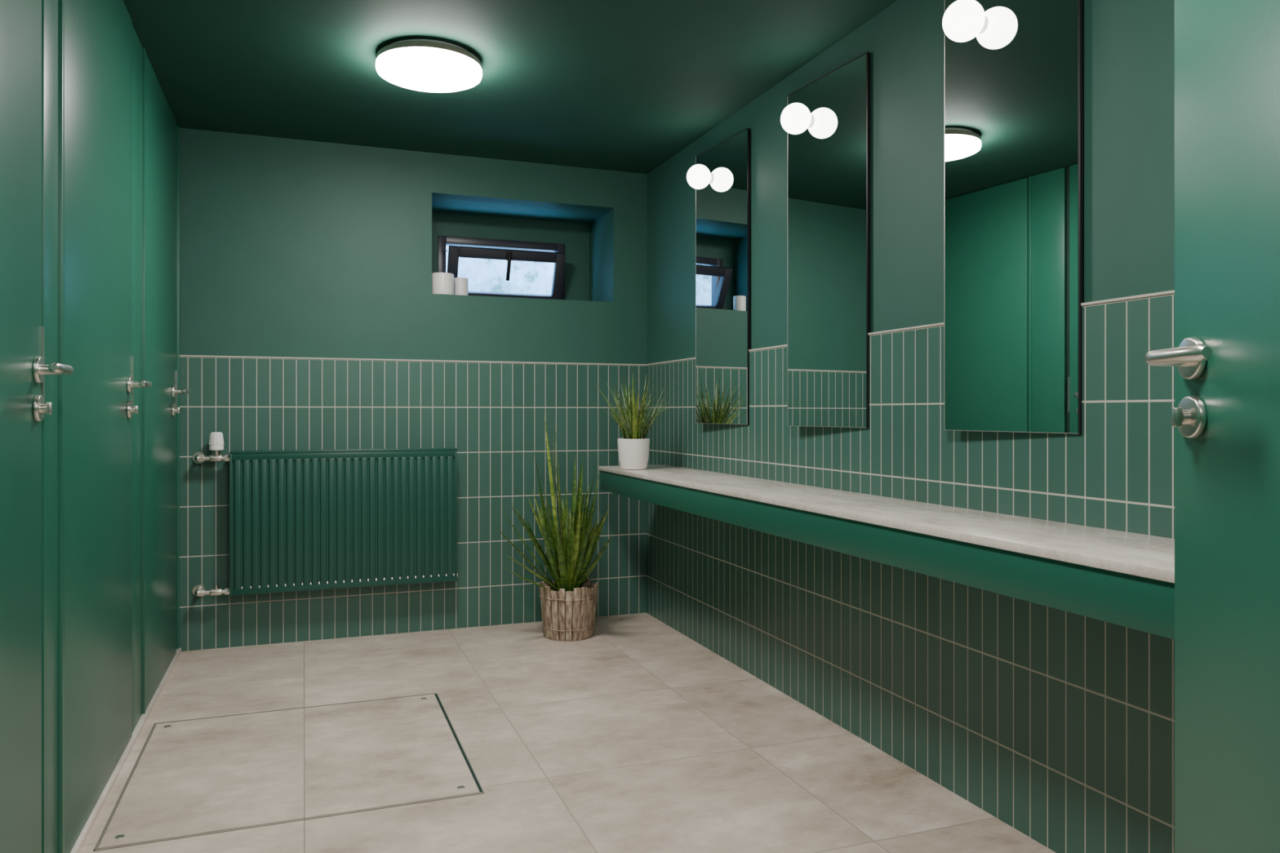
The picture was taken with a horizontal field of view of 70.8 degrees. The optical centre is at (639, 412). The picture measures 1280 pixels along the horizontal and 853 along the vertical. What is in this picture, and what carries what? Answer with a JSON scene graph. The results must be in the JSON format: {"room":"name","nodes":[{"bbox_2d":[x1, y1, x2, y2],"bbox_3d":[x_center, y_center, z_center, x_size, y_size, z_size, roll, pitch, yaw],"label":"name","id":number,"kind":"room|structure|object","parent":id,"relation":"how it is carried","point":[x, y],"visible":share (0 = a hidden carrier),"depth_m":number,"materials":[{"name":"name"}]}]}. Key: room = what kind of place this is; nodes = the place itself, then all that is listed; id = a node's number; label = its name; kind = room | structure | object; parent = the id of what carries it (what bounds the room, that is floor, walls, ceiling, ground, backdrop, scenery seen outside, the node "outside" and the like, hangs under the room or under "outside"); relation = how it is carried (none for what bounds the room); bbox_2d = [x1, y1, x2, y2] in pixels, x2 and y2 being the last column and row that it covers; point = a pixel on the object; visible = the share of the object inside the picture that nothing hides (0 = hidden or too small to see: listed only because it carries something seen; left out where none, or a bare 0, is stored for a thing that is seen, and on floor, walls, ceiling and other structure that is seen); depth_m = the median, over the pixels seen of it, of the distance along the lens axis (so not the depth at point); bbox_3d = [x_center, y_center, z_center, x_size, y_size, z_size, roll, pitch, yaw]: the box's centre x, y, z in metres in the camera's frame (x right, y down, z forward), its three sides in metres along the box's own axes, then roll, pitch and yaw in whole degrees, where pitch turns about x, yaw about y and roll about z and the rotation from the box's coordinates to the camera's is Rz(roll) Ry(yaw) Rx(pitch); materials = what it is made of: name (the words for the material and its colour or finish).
{"room":"public restroom","nodes":[
{"label":"public restroom","id":0,"kind":"room"},
{"bbox_2d":[179,127,647,651],"bbox_3d":[-1.201,-0.110,5.027,2.835,2.520,0.600,0,0,-20],"label":"wall","id":1,"kind":"structure","parent":0,"point":[289,247],"depth_m":4.70,"materials":[{"name":"green paint"}]},
{"bbox_2d":[229,448,457,596],"bbox_3d":[-1.471,0.535,4.547,1.087,0.694,0.111,0,0,-20],"label":"panel radiator","id":2,"kind":"object","parent":1,"relation":"attached to","point":[300,520],"visible":1,"depth_m":4.48,"materials":[{"name":"green metal"}]},
{"bbox_2d":[192,584,229,596],"bbox_3d":[-2.064,0.859,4.338,0.170,0.062,0.088,0,0,-20],"label":"radiator valve","id":3,"kind":"object","parent":2,"relation":"attached to","point":[198,590],"visible":1,"depth_m":4.31,"materials":[{"name":"silver metal"}]},
{"bbox_2d":[192,431,229,463],"bbox_3d":[-2.061,0.172,4.331,0.170,0.152,0.103,0,0,-20],"label":"thermostat","id":4,"kind":"object","parent":2,"relation":"attached to","point":[216,440],"visible":1,"depth_m":4.30,"materials":[{"name":"silver metal"}]},
{"bbox_2d":[179,355,645,365],"bbox_3d":[-1.093,-0.272,4.751,2.397,0.006,0.014,0,0,-20],"label":"trim","id":5,"kind":"structure","parent":1,"relation":"attached to","point":[180,355],"depth_m":4.69,"materials":[{"name":"tile"}]},
{"bbox_2d":[431,272,453,294],"bbox_3d":[-1.063,-0.684,4.849,0.120,0.118,0.120,0,0,-20],"label":"candle cup","id":6,"kind":"object","parent":1,"relation":"on","point":[442,283],"visible":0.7,"depth_m":4.80,"materials":[{"name":"white ceramic"}]},
{"bbox_2d":[453,277,468,295],"bbox_3d":[-0.988,-0.681,4.968,0.080,0.112,0.080,0,0,-20],"label":"candle cup","id":7,"kind":"object","parent":1,"relation":"on","point":[460,284],"visible":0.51,"depth_m":4.93,"materials":[{"name":"white ceramic"}]},
{"bbox_2d":[437,235,565,299],"bbox_3d":[-0.791,-0.833,5.296,0.760,0.384,0.264,0,0,-20],"label":"window","id":8,"kind":"structure","parent":1,"relation":"in","point":[459,246],"depth_m":5.27,"materials":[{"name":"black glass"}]},
{"bbox_2d":[123,0,897,173],"bbox_3d":[-0.026,-1.420,1.879,2.835,0.100,7.340,0,0,-20],"label":"ceiling","id":9,"kind":"structure","parent":0,"point":[627,86],"depth_m":3.55,"materials":[{"name":"green paint"}]},
{"bbox_2d":[375,39,482,92],"bbox_3d":[-0.811,-1.331,3.476,0.400,0.076,0.400,0,0,-20],"label":"ceiling lamp","id":10,"kind":"object","parent":9,"relation":"attached to","point":[428,65],"depth_m":3.39,"materials":[{"name":"white plastic"}]},
{"bbox_2d":[79,613,1055,852],"bbox_3d":[0.044,1.200,1.692,2.835,0.100,6.940,0,0,-20],"label":"floor","id":11,"kind":"structure","parent":0,"point":[633,735],"depth_m":3.06,"materials":[{"name":"beige tile"}]},
{"bbox_2d":[93,693,484,851],"bbox_3d":[-1.129,1.147,3.018,1.025,0.005,1.025,0,0,-20],"label":"access hatch","id":12,"kind":"object","parent":11,"relation":"on","point":[215,775],"visible":1,"depth_m":2.90,"materials":[{"name":"beige tile"}]},
{"bbox_2d":[497,417,613,641],"bbox_3d":[-0.456,0.581,4.561,0.553,1.137,0.594,0,0,-20],"label":"potted snake plant","id":13,"kind":"object","parent":11,"relation":"on","point":[568,602],"visible":1,"depth_m":4.54,"materials":[{"name":"green plant"}]},
{"bbox_2d":[647,0,1174,364],"bbox_3d":[1.296,-0.110,2.106,0.200,2.520,6.640,0,0,-20],"label":"wall","id":14,"kind":"structure","parent":0,"point":[1129,45],"depth_m":2.90,"materials":[{"name":"green paint"}]},
{"bbox_2d":[695,128,751,425],"bbox_3d":[0.381,-0.598,4.189,0.056,1.309,0.479,0,0,-20],"label":"wall mirror","id":15,"kind":"object","parent":14,"relation":"attached to","point":[723,206],"visible":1,"depth_m":4.17,"materials":[{"name":"clear glass"}]},
{"bbox_2d":[686,164,712,189],"bbox_3d":[0.280,-1.110,4.248,0.120,0.114,0.114,0,0,-20],"label":"wall lamp","id":16,"kind":"object","parent":15,"relation":"attached to","point":[699,176],"visible":1,"depth_m":4.21,"materials":[{"name":"white glass"}]},
{"bbox_2d":[786,51,870,428],"bbox_3d":[0.693,-0.598,3.348,0.058,1.309,0.480,0,0,-20],"label":"wall mirror","id":17,"kind":"object","parent":14,"relation":"attached to","point":[828,162],"visible":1,"depth_m":3.30,"materials":[{"name":"clear glass"}]},
{"bbox_2d":[780,102,813,134],"bbox_3d":[0.592,-1.110,3.408,0.121,0.114,0.114,0,0,-20],"label":"wall lamp","id":18,"kind":"object","parent":17,"relation":"attached to","point":[796,118],"visible":1,"depth_m":3.37,"materials":[{"name":"white glass"}]},
{"bbox_2d":[598,464,1174,639],"bbox_3d":[0.748,0.347,2.713,0.380,0.125,4.520,0,0,-20],"label":"countertop","id":19,"kind":"structure","parent":14,"relation":"attached to","point":[1124,579],"depth_m":2.24,"materials":[{"name":"stone"}]},
{"bbox_2d":[595,371,671,470],"bbox_3d":[-0.042,0.039,4.501,0.396,0.490,0.485,0,0,23],"label":"potted grass plant","id":20,"kind":"object","parent":19,"relation":"on","point":[633,448],"visible":1,"depth_m":4.45,"materials":[{"name":"green plant"}]},
{"bbox_2d":[645,293,1174,852],"bbox_3d":[0.881,0.440,2.917,0.010,1.420,4.810,0,0,-20],"label":"tiles","id":21,"kind":"structure","parent":14,"relation":"attached to","point":[1058,726],"depth_m":2.73,"materials":[{"name":"green tile"}]},
{"bbox_2d":[645,289,1174,364],"bbox_3d":[0.880,-0.272,2.913,0.014,0.006,4.804,0,0,-20],"label":"trim","id":22,"kind":"structure","parent":14,"relation":"attached to","point":[1173,291],"depth_m":2.77,"materials":[{"name":"tile"}]},
{"bbox_2d":[944,0,1083,435],"bbox_3d":[1.019,-0.598,2.493,0.046,1.309,0.478,0,0,-20],"label":"wall mirror","id":23,"kind":"object","parent":14,"relation":"attached to","point":[1014,91],"visible":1,"depth_m":2.46,"materials":[{"name":"clear glass"}]},
{"bbox_2d":[942,0,986,42],"bbox_3d":[0.919,-1.110,2.554,0.120,0.114,0.114,0,0,-20],"label":"wall lamp","id":24,"kind":"object","parent":23,"relation":"attached to","point":[963,20],"visible":1,"depth_m":2.52,"materials":[{"name":"white glass"}]},
{"bbox_3d":[-1.173,-0.110,1.185,0.200,2.520,6.640,0,0,-20],"label":"wall","id":25,"kind":"structure","parent":0,"visible":0},
{"bbox_2d":[0,0,73,852],"bbox_3d":[-1.176,-0.118,1.622,0.100,2.496,0.961,0,0,-20],"label":"door","id":26,"kind":"structure","parent":25,"relation":"in","point":[23,368],"depth_m":1.90,"materials":[{"name":"green paint"}]},
{"bbox_2d":[41,0,64,852],"bbox_3d":[-1.417,-0.119,2.165,0.028,2.498,0.157,0,0,-20],"label":"trim","id":27,"kind":"structure","parent":25,"relation":"attached to","point":[52,11],"depth_m":2.18,"materials":[{"name":"green paint"}]},
{"bbox_2d":[64,0,151,852],"bbox_3d":[-1.581,-0.118,2.706,0.100,2.496,0.960,0,0,-20],"label":"door","id":28,"kind":"structure","parent":25,"relation":"in","point":[100,407],"depth_m":2.61,"materials":[{"name":"green paint"}]},
{"bbox_2d":[70,648,181,852],"bbox_3d":[-1.377,1.140,2.069,0.036,0.020,4.800,0,0,-20],"label":"baseboard","id":29,"kind":"structure","parent":25,"relation":"attached to","point":[76,849],"depth_m":2.91,"materials":[{"name":"stone"}]},
{"bbox_2d":[132,24,145,732],"bbox_3d":[-1.834,-0.119,3.281,0.028,2.498,0.234,0,0,-20],"label":"trim","id":30,"kind":"structure","parent":25,"relation":"attached to","point":[138,51],"depth_m":3.27,"materials":[{"name":"green paint"}]},
{"bbox_2d":[145,51,190,710],"bbox_3d":[-1.998,-0.118,3.823,0.100,2.496,0.881,0,0,-20],"label":"door","id":31,"kind":"structure","parent":25,"relation":"in","point":[161,398],"depth_m":3.76,"materials":[{"name":"green paint"}]},
{"bbox_2d":[176,124,179,649],"bbox_3d":[-2.206,-0.119,4.280,0.028,2.498,0.082,0,0,-20],"label":"trim","id":32,"kind":"structure","parent":25,"relation":"attached to","point":[177,126],"depth_m":4.30,"materials":[{"name":"green paint"}]},
{"bbox_3d":[0.925,-0.110,-0.669,2.435,2.520,1.900,0,0,-20],"label":"wall","id":33,"kind":"structure","parent":0,"visible":0},
{"bbox_2d":[1144,0,1279,852],"bbox_3d":[0.658,-0.011,0.719,0.107,2.298,0.866,0,0,2],"label":"door","id":34,"kind":"structure","parent":33,"relation":"in","point":[1224,357],"depth_m":1.04,"materials":[{"name":"green paint"}]},
{"label":"outside","id":35,"kind":"structure","parent":0,"visible":0},
{"bbox_2d":[445,245,554,294],"bbox_3d":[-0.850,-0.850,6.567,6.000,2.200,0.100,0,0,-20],"label":"window pane","id":36,"kind":"structure","parent":35,"point":[486,275],"depth_m":6.47,"materials":[{"name":"glass"}]}
]}

